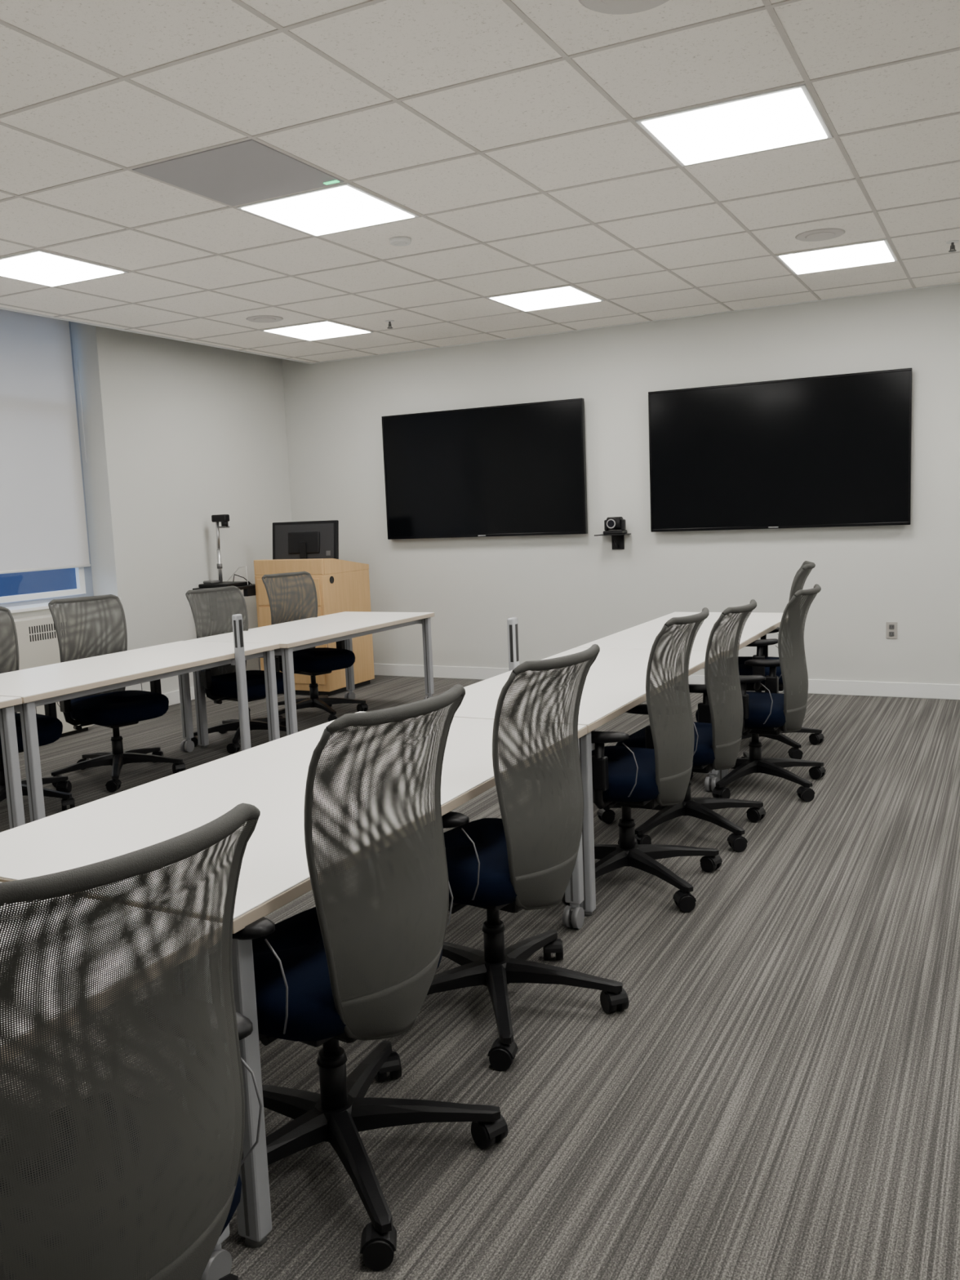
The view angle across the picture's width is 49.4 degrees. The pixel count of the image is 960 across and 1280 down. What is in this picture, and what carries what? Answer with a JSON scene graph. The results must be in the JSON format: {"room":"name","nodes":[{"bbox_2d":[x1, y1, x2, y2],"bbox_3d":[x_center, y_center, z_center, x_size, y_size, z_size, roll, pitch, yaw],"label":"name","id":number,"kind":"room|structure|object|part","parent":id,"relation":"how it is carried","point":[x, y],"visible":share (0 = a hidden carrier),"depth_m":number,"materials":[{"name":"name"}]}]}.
{"room":"conference room","nodes":[
{"label":"conference room","id":0,"kind":"room"},
{"bbox_2d":[0,321,292,693],"bbox_3d":[-4.049,-0.658,5.467,0.320,3.145,9.520,1,8,27],"label":"wall","id":1,"kind":"structure","parent":0,"point":[179,434],"depth_m":8.25,"materials":[{"name":"paint"}]},
{"bbox_2d":[0,309,90,573],"bbox_3d":[-3.363,-1.346,6.869,0.073,1.844,1.870,1,8,27],"label":"roller shade","id":2,"kind":"object","parent":1,"relation":"attached to","point":[43,525],"visible":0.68,"depth_m":7.35,"materials":[{"name":"white fabric"}]},
{"bbox_2d":[0,320,93,607],"bbox_3d":[-3.410,-1.224,6.922,0.065,2.100,1.910,1,8,27],"label":"frame","id":3,"kind":"object","parent":1,"relation":"attached to","point":[83,575],"visible":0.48,"depth_m":7.68,"materials":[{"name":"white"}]},
{"bbox_2d":[0,596,120,614],"bbox_3d":[-3.226,-0.190,6.977,0.285,0.022,1.906,1,8,27],"label":"sill","id":4,"kind":"structure","parent":1,"relation":"attached to","point":[23,608],"depth_m":7.12,"materials":[{"name":"white"}]},
{"bbox_2d":[93,686,206,724],"bbox_3d":[-2.272,0.414,8.612,0.013,0.105,2.607,1,8,27],"label":"baseboard","id":5,"kind":"structure","parent":1,"relation":"attached to","point":[173,697],"depth_m":8.30,"materials":[{"name":"white"}]},
{"bbox_2d":[0,0,959,362],"bbox_3d":[-0.686,-1.989,3.539,8.030,0.403,9.720,1,8,27],"label":"ceiling","id":6,"kind":"structure","parent":0,"point":[513,135],"depth_m":4.06,"materials":[{"name":"tile"}]},
{"bbox_2d":[0,251,123,286],"bbox_3d":[-2.303,-1.964,5.532,0.555,0.009,0.555,1,8,27],"label":"ceiling light","id":7,"kind":"object","parent":6,"relation":"in","point":[40,268],"visible":1,"depth_m":5.53,"materials":[{"name":"white plastic"}]},
{"bbox_2d":[0,249,128,287],"bbox_3d":[-2.303,-1.966,5.532,0.588,0.006,0.588,1,8,27],"label":"frame","id":8,"kind":"object","parent":6,"relation":"attached to","point":[36,251],"visible":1,"depth_m":5.35,"materials":[{"name":"white metal"}]},
{"bbox_2d":[132,138,343,206],"bbox_3d":[-0.952,-1.850,4.160,0.586,0.009,0.586,1,8,27],"label":"panel","id":9,"kind":"object","parent":6,"relation":"in","point":[250,171],"depth_m":4.13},
{"bbox_2d":[246,315,283,322],"bbox_3d":[-1.476,-2.198,7.150,0.250,0.009,0.250,1,8,27],"label":"ceiling speaker","id":10,"kind":"object","parent":6,"relation":"in","point":[261,318],"depth_m":7.12},
{"bbox_2d":[264,321,369,340],"bbox_3d":[-1.192,-2.275,7.683,0.555,0.009,0.555,1,8,27],"label":"ceiling light","id":11,"kind":"object","parent":6,"relation":"in","point":[325,330],"visible":1,"depth_m":7.66,"materials":[{"name":"white plastic"}]},
{"bbox_2d":[261,320,373,341],"bbox_3d":[-1.193,-2.276,7.683,0.588,0.006,0.588,1,8,27],"label":"frame","id":12,"kind":"object","parent":6,"relation":"attached to","point":[322,321],"visible":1,"depth_m":7.49,"materials":[{"name":"white metal"}]},
{"bbox_2d":[235,182,419,236],"bbox_3d":[-0.675,-1.929,4.697,0.588,0.006,0.588,1,8,27],"label":"frame","id":13,"kind":"object","parent":6,"relation":"attached to","point":[353,187],"visible":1,"depth_m":4.52,"materials":[{"name":"white metal"}]},
{"bbox_2d":[241,185,414,235],"bbox_3d":[-0.675,-1.927,4.697,0.555,0.009,0.555,1,8,27],"label":"ceiling light","id":14,"kind":"object","parent":6,"relation":"in","point":[343,208],"visible":1,"depth_m":4.67,"materials":[{"name":"white plastic"}]},
{"bbox_2d":[385,320,394,328],"bbox_3d":[-0.641,-2.243,7.416,0.068,0.051,0.068,1,8,27],"label":"sprinkler","id":15,"kind":"object","parent":6,"relation":"attached to","point":[389,322],"visible":1,"depth_m":7.41,"materials":[{"name":"grey metal"}]},
{"bbox_2d":[389,236,411,246],"bbox_3d":[-0.398,-1.996,5.227,0.110,0.025,0.110,1,8,27],"label":"smoke detector","id":16,"kind":"object","parent":6,"relation":"attached to","point":[395,241],"visible":1,"depth_m":5.20,"materials":[{"name":"white plastic"}]},
{"bbox_2d":[489,286,600,311],"bbox_3d":[0.435,-2.238,6.848,0.555,0.009,0.555,1,8,27],"label":"ceiling light","id":17,"kind":"object","parent":6,"relation":"in","point":[568,295],"visible":1,"depth_m":6.82,"materials":[{"name":"white plastic"}]},
{"bbox_2d":[486,284,604,311],"bbox_3d":[0.435,-2.240,6.848,0.588,0.006,0.588,1,8,27],"label":"frame","id":18,"kind":"object","parent":6,"relation":"attached to","point":[571,286],"visible":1,"depth_m":6.65,"materials":[{"name":"white metal"}]},
{"bbox_2d":[577,0,669,14],"bbox_3d":[0.399,-1.735,2.789,0.280,0.009,0.280,1,8,27],"label":"ceiling speaker","id":19,"kind":"object","parent":6,"relation":"in","point":[606,6],"depth_m":2.86},
{"bbox_2d":[641,88,826,164],"bbox_3d":[0.953,-1.890,3.862,0.555,0.009,0.555,1,8,27],"label":"ceiling light","id":20,"kind":"object","parent":6,"relation":"in","point":[784,118],"visible":1,"depth_m":3.83,"materials":[{"name":"white plastic"}]},
{"bbox_2d":[635,84,832,166],"bbox_3d":[0.953,-1.892,3.862,0.588,0.006,0.588,1,8,27],"label":"frame","id":21,"kind":"object","parent":6,"relation":"attached to","point":[803,86],"visible":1,"depth_m":3.69,"materials":[{"name":"white metal"}]},
{"bbox_2d":[795,228,844,241],"bbox_3d":[1.786,-2.124,5.477,0.250,0.009,0.250,1,8,27],"label":"ceiling speaker","id":22,"kind":"object","parent":6,"relation":"in","point":[821,234],"depth_m":5.45},
{"bbox_2d":[775,239,897,275],"bbox_3d":[2.063,-2.203,6.012,0.588,0.006,0.588,1,8,27],"label":"frame","id":23,"kind":"object","parent":6,"relation":"attached to","point":[886,241],"visible":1,"depth_m":5.82,"materials":[{"name":"white metal"}]},
{"bbox_2d":[779,240,894,274],"bbox_3d":[2.063,-2.201,6.013,0.555,0.009,0.555,1,8,27],"label":"ceiling light","id":24,"kind":"object","parent":6,"relation":"in","point":[877,252],"visible":1,"depth_m":5.99,"materials":[{"name":"white plastic"}]},
{"bbox_2d":[946,240,959,252],"bbox_3d":[2.606,-2.170,5.750,0.068,0.051,0.068,1,8,27],"label":"sprinkler","id":25,"kind":"object","parent":6,"relation":"attached to","point":[952,242],"visible":1,"depth_m":5.75,"materials":[{"name":"grey metal"}]},
{"bbox_2d":[0,675,959,1279],"bbox_3d":[-0.572,1.028,3.916,8.050,0.100,9.720,1,8,27],"label":"floor","id":26,"kind":"structure","parent":0,"point":[775,1095],"depth_m":2.70,"materials":[{"name":"carpet"}]},
{"bbox_2d":[0,696,25,829],"bbox_3d":[-2.760,0.704,4.018,0.770,0.695,1.810,1,8,27],"label":"table","id":27,"kind":"object","parent":26,"relation":"on","point":[7,721],"visible":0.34,"depth_m":4.59,"materials":[{"name":"white laminate"}]},
{"bbox_2d":[0,606,75,810],"bbox_3d":[-2.470,0.361,5.344,0.736,1.028,0.730,4,9,42],"label":"office chair","id":28,"kind":"object","parent":26,"relation":"on","point":[50,728],"visible":0.5,"depth_m":5.46,"materials":[{"name":"grey"}]},
{"bbox_3d":[-2.636,0.192,5.452,0.151,0.705,0.431,4,9,42],"label":"frame","id":29,"kind":"part","parent":28,"relation":"part of","materials":[{"name":"grey plastic"}]},
{"bbox_3d":[-2.427,0.475,5.307,0.460,0.126,0.500,4,9,42],"label":"seat","id":30,"kind":"part","parent":28,"relation":"part of","materials":[{"name":"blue fabric"}]},
{"bbox_2d":[0,612,93,737],"bbox_3d":[-3.409,0.384,6.229,0.161,0.840,2.580,1,8,27],"label":"radiator","id":31,"kind":"object","parent":26,"relation":"on","point":[37,640],"visible":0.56,"depth_m":6.97,"materials":[{"name":"grey metal"}]},
{"bbox_2d":[26,621,67,641],"bbox_3d":[-3.296,0.053,6.265,0.005,0.100,2.070,1,8,27],"label":"grille","id":32,"kind":"object","parent":31,"relation":"attached to","point":[37,631],"depth_m":6.97,"materials":[{"name":"white metal"}]},
{"bbox_2d":[0,881,231,1279],"bbox_3d":[-1.279,0.972,1.363,0.920,0.695,1.830,1,8,27],"label":"table","id":33,"kind":"object","parent":26,"relation":"on","point":[219,1265],"visible":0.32,"depth_m":1.89,"materials":[{"name":"white laminate"}]},
{"bbox_2d":[48,594,186,792],"bbox_3d":[-2.119,0.272,5.946,0.733,1.028,0.729,4,10,43],"label":"office chair","id":34,"kind":"object","parent":26,"relation":"on","point":[115,708],"visible":0.77,"depth_m":5.95,"materials":[{"name":"grey fabric"}]},
{"bbox_3d":[-2.270,0.100,6.072,0.151,0.705,0.431,4,10,43],"label":"frame","id":35,"kind":"part","parent":34,"relation":"part of","materials":[{"name":"grey"}]},
{"bbox_3d":[-2.064,0.385,5.923,0.460,0.126,0.500,4,10,43],"label":"seat","id":36,"kind":"part","parent":34,"relation":"part of","materials":[{"name":"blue fabric"}]},
{"bbox_2d":[0,802,262,1279],"bbox_3d":[-0.630,0.749,1.516,0.741,1.048,0.727,3,9,35],"label":"office chair","id":37,"kind":"object","parent":26,"relation":"on","point":[117,1184],"visible":1,"depth_m":1.29,"materials":[{"name":"grey fabric"}]},
{"bbox_3d":[-0.635,0.851,1.516,0.460,0.126,0.500,3,9,35],"label":"seat","id":38,"kind":"part","parent":37,"relation":"part of","materials":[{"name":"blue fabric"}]},
{"bbox_2d":[0,613,279,822],"bbox_3d":[-1.919,0.366,5.600,0.809,0.910,1.810,1,8,27],"label":"table","id":39,"kind":"object","parent":26,"relation":"on","point":[39,686],"visible":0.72,"depth_m":5.54,"materials":[{"name":"white laminate"}]},
{"bbox_3d":[-1.354,0.297,5.888,0.069,0.890,0.057,1,8,27],"label":"flip lever","id":40,"kind":"part","parent":39,"relation":"part of","materials":[{"name":"silver metal"}]},
{"bbox_2d":[185,586,298,753],"bbox_3d":[-1.539,0.160,6.785,0.751,0.998,0.713,3,9,39],"label":"office chair","id":41,"kind":"object","parent":26,"relation":"on","point":[219,683],"visible":0.61,"depth_m":6.76,"materials":[{"name":"grey fabric"}]},
{"bbox_3d":[-1.731,0.008,6.885,0.151,0.705,0.431,3,9,39],"label":"frame","id":42,"kind":"part","parent":41,"relation":"part of","materials":[{"name":"grey"}]},
{"bbox_3d":[-1.513,0.290,6.750,0.460,0.126,0.500,3,9,39],"label":"seat","id":43,"kind":"part","parent":41,"relation":"part of","materials":[{"name":"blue fabric"}]},
{"bbox_2d":[0,711,586,1248],"bbox_3d":[-0.443,0.738,2.982,0.920,0.695,1.805,1,8,27],"label":"table","id":44,"kind":"object","parent":26,"relation":"on","point":[271,776],"visible":0.43,"depth_m":2.56,"materials":[{"name":"white laminate"}]},
{"bbox_2d":[186,611,434,748],"bbox_3d":[-1.082,0.244,7.192,0.800,0.695,1.770,1,8,27],"label":"table","id":45,"kind":"object","parent":26,"relation":"on","point":[296,635],"visible":0.68,"depth_m":6.85,"materials":[{"name":"white laminate"}]},
{"bbox_2d":[253,558,374,696],"bbox_3d":[-1.378,-0.140,8.721,0.683,1.105,0.686,1,8,27],"label":"podium","id":46,"kind":"object","parent":26,"relation":"on","point":[341,585],"visible":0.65,"depth_m":8.49,"materials":[{"name":"brown wood"}]},
{"bbox_2d":[192,514,255,616],"bbox_3d":[-2.070,-0.591,8.540,0.392,0.870,0.440,1,8,27],"label":"stand","id":47,"kind":"object","parent":46,"relation":"attached to","point":[249,588],"visible":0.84,"depth_m":8.50,"materials":[{"name":"black plastic"}]},
{"bbox_2d":[192,583,255,616],"bbox_3d":[-2.058,-0.301,8.576,0.392,0.285,0.440,1,8,27],"label":"shelf","id":48,"kind":"object","parent":47,"relation":"attached to","point":[249,589],"depth_m":8.47,"materials":[{"name":"black plastic"}]},
{"bbox_2d":[272,520,338,559],"bbox_3d":[-1.460,-0.777,8.687,0.620,0.420,0.180,0,8,21],"label":"computer monitor","id":49,"kind":"object","parent":46,"relation":"on","point":[309,540],"visible":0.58,"depth_m":8.65,"materials":[{"name":"black plastic"}]},
{"bbox_2d":[262,571,368,724],"bbox_3d":[-1.230,0.042,7.479,0.745,1.038,0.700,5,10,44],"label":"office chair","id":50,"kind":"object","parent":26,"relation":"on","point":[312,661],"visible":0.6,"depth_m":7.53,"materials":[{"name":"grey fabric"}]},
{"bbox_3d":[-1.390,-0.140,7.641,0.151,0.705,0.431,5,10,44],"label":"frame","id":51,"kind":"part","parent":50,"relation":"part of","materials":[{"name":"grey fabric"}]},
{"bbox_3d":[-1.188,0.145,7.489,0.460,0.126,0.500,5,10,44],"label":"seat","id":52,"kind":"part","parent":50,"relation":"part of","materials":[{"name":"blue fabric"}]},
{"bbox_2d":[209,684,508,1271],"bbox_3d":[-0.371,0.633,2.285,0.730,1.068,0.730,3,9,35],"label":"office chair","id":53,"kind":"object","parent":26,"relation":"on","point":[346,969],"visible":0.87,"depth_m":2.09,"materials":[{"name":"grey fabric"}]},
{"bbox_3d":[-0.360,0.723,2.298,0.460,0.126,0.500,3,9,35],"label":"seat","id":54,"kind":"part","parent":53,"relation":"part of","materials":[{"name":"blue fabric"}]},
{"bbox_3d":[-0.153,0.463,2.111,0.151,0.705,0.431,3,9,35],"label":"frame","id":55,"kind":"part","parent":53,"relation":"part of","materials":[{"name":"grey"}]},
{"bbox_2d":[382,644,628,1071],"bbox_3d":[0.028,0.537,3.011,0.751,1.048,0.713,3,9,36],"label":"office chair","id":56,"kind":"object","parent":26,"relation":"on","point":[507,864],"visible":0.84,"depth_m":2.80,"materials":[{"name":"grey fabric"}]},
{"bbox_3d":[0.007,0.640,3.010,0.460,0.126,0.500,3,9,36],"label":"seat","id":57,"kind":"part","parent":56,"relation":"part of","materials":[{"name":"blue fabric"}]},
{"bbox_3d":[0.212,0.381,2.820,0.151,0.705,0.431,3,9,36],"label":"frame","id":58,"kind":"part","parent":56,"relation":"part of","materials":[{"name":"grey"}]},
{"bbox_2d":[411,617,722,916],"bbox_3d":[0.425,0.390,4.548,0.819,0.930,1.815,1,8,27],"label":"table","id":59,"kind":"object","parent":26,"relation":"on","point":[615,683],"visible":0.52,"depth_m":4.13,"materials":[{"name":"white laminate"}]},
{"bbox_3d":[0.172,0.085,4.862,0.069,0.380,0.057,1,8,27],"label":"flip lever","id":60,"kind":"part","parent":59,"relation":"part of","materials":[{"name":"silver metal"}]},
{"bbox_2d":[551,607,722,912],"bbox_3d":[0.514,0.408,3.940,0.733,1.038,0.729,2,8,30],"label":"office chair","id":61,"kind":"object","parent":26,"relation":"on","point":[659,773],"visible":0.91,"depth_m":3.73,"materials":[{"name":"grey"}]},
{"bbox_3d":[0.524,0.512,3.958,0.460,0.126,0.500,2,8,30],"label":"seat","id":62,"kind":"part","parent":61,"relation":"part of","materials":[{"name":"blue fabric"}]},
{"bbox_3d":[0.744,0.249,3.791,0.151,0.705,0.431,2,8,30],"label":"frame","id":63,"kind":"part","parent":61,"relation":"part of","materials":[{"name":"grey"}]},
{"bbox_2d":[596,599,765,851],"bbox_3d":[0.851,0.336,4.550,0.733,1.003,0.729,2,8,30],"label":"office chair","id":64,"kind":"object","parent":26,"relation":"on","point":[717,738],"visible":0.78,"depth_m":4.36,"materials":[{"name":"grey"}]},
{"bbox_3d":[0.862,0.458,4.570,0.460,0.126,0.500,2,8,30],"label":"seat","id":65,"kind":"part","parent":64,"relation":"part of","materials":[{"name":"blue fabric"}]},
{"bbox_3d":[1.081,0.195,4.403,0.151,0.705,0.431,2,8,30],"label":"frame","id":66,"kind":"part","parent":64,"relation":"part of","materials":[{"name":"grey"}]},
{"bbox_2d":[577,612,791,786],"bbox_3d":[1.283,0.276,6.151,0.800,0.695,1.800,1,8,27],"label":"table","id":67,"kind":"object","parent":26,"relation":"on","point":[642,636],"visible":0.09,"depth_m":5.91,"materials":[{"name":"white laminate"}]},
{"bbox_2d":[689,583,826,801],"bbox_3d":[1.340,0.234,5.213,0.733,1.003,0.729,2,8,30],"label":"office chair","id":68,"kind":"object","parent":26,"relation":"on","point":[770,712],"visible":0.89,"depth_m":5.01,"materials":[{"name":"grey fabric"}]},
{"bbox_3d":[1.350,0.356,5.234,0.460,0.126,0.500,2,8,30],"label":"seat","id":69,"kind":"part","parent":68,"relation":"part of","materials":[{"name":"blue fabric"}]},
{"bbox_3d":[1.570,0.093,5.066,0.151,0.705,0.431,2,8,30],"label":"frame","id":70,"kind":"part","parent":68,"relation":"part of","materials":[{"name":"grey"}]},
{"bbox_2d":[727,560,824,759],"bbox_3d":[1.596,0.091,6.027,0.752,1.068,0.707,0,7,17],"label":"office chair","id":71,"kind":"object","parent":26,"relation":"on","point":[817,737],"visible":0.37,"depth_m":5.78,"materials":[{"name":"grey"}]},
{"bbox_3d":[1.576,0.185,6.015,0.460,0.126,0.500,0,7,17],"label":"seat","id":72,"kind":"part","parent":71,"relation":"part of","materials":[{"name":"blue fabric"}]},
{"bbox_3d":[1.820,-0.086,5.902,0.151,0.705,0.431,0,7,17],"label":"frame","id":73,"kind":"part","parent":71,"relation":"part of","materials":[{"name":"grey"}]},
{"bbox_2d":[281,284,959,684],"bbox_3d":[1.556,-1.194,7.965,8.050,3.145,0.120,1,8,27],"label":"wall","id":74,"kind":"structure","parent":0,"point":[564,593],"depth_m":8.07,"materials":[{"name":"paint"}]},
{"bbox_2d":[0,282,959,364],"bbox_3d":[-0.435,-1.794,3.437,7.284,0.026,9.520,1,8,27],"label":"trim","id":75,"kind":"structure","parent":74,"relation":"attached to","point":[1,308],"depth_m":7.70,"materials":[{"name":"white"}]},
{"bbox_2d":[381,398,587,539],"bbox_3d":[0.013,-1.382,8.620,1.844,1.052,0.080,1,8,27],"label":"tv","id":76,"kind":"object","parent":74,"relation":"attached to","point":[513,469],"visible":1,"depth_m":8.55,"materials":[{"name":"black"}]},
{"bbox_2d":[594,516,631,549],"bbox_3d":[1.032,-0.828,8.111,0.240,0.255,0.190,1,8,27],"label":"camera","id":77,"kind":"object","parent":74,"relation":"attached to","point":[611,522],"visible":1,"depth_m":8.08,"materials":[{"name":"black plastic"}]},
{"bbox_2d":[373,663,959,699],"bbox_3d":[1.705,0.324,8.032,7.585,0.105,0.013,1,8,27],"label":"baseboard","id":78,"kind":"structure","parent":74,"relation":"attached to","point":[909,690],"depth_m":7.59,"materials":[{"name":"white"}]},
{"bbox_2d":[648,368,912,532],"bbox_3d":[2.125,-1.335,7.536,1.844,1.052,0.080,1,8,27],"label":"tv","id":79,"kind":"object","parent":74,"relation":"attached to","point":[832,451],"visible":1,"depth_m":7.47,"materials":[{"name":"black"}]},
{"bbox_2d":[885,622,897,638],"bbox_3d":[2.905,-0.068,7.358,0.074,0.116,0.010,1,8,27],"label":"wall outlet","id":80,"kind":"object","parent":74,"relation":"attached to","point":[891,627],"visible":1,"depth_m":7.36,"materials":[{"name":"grey plastic"}]}
]}

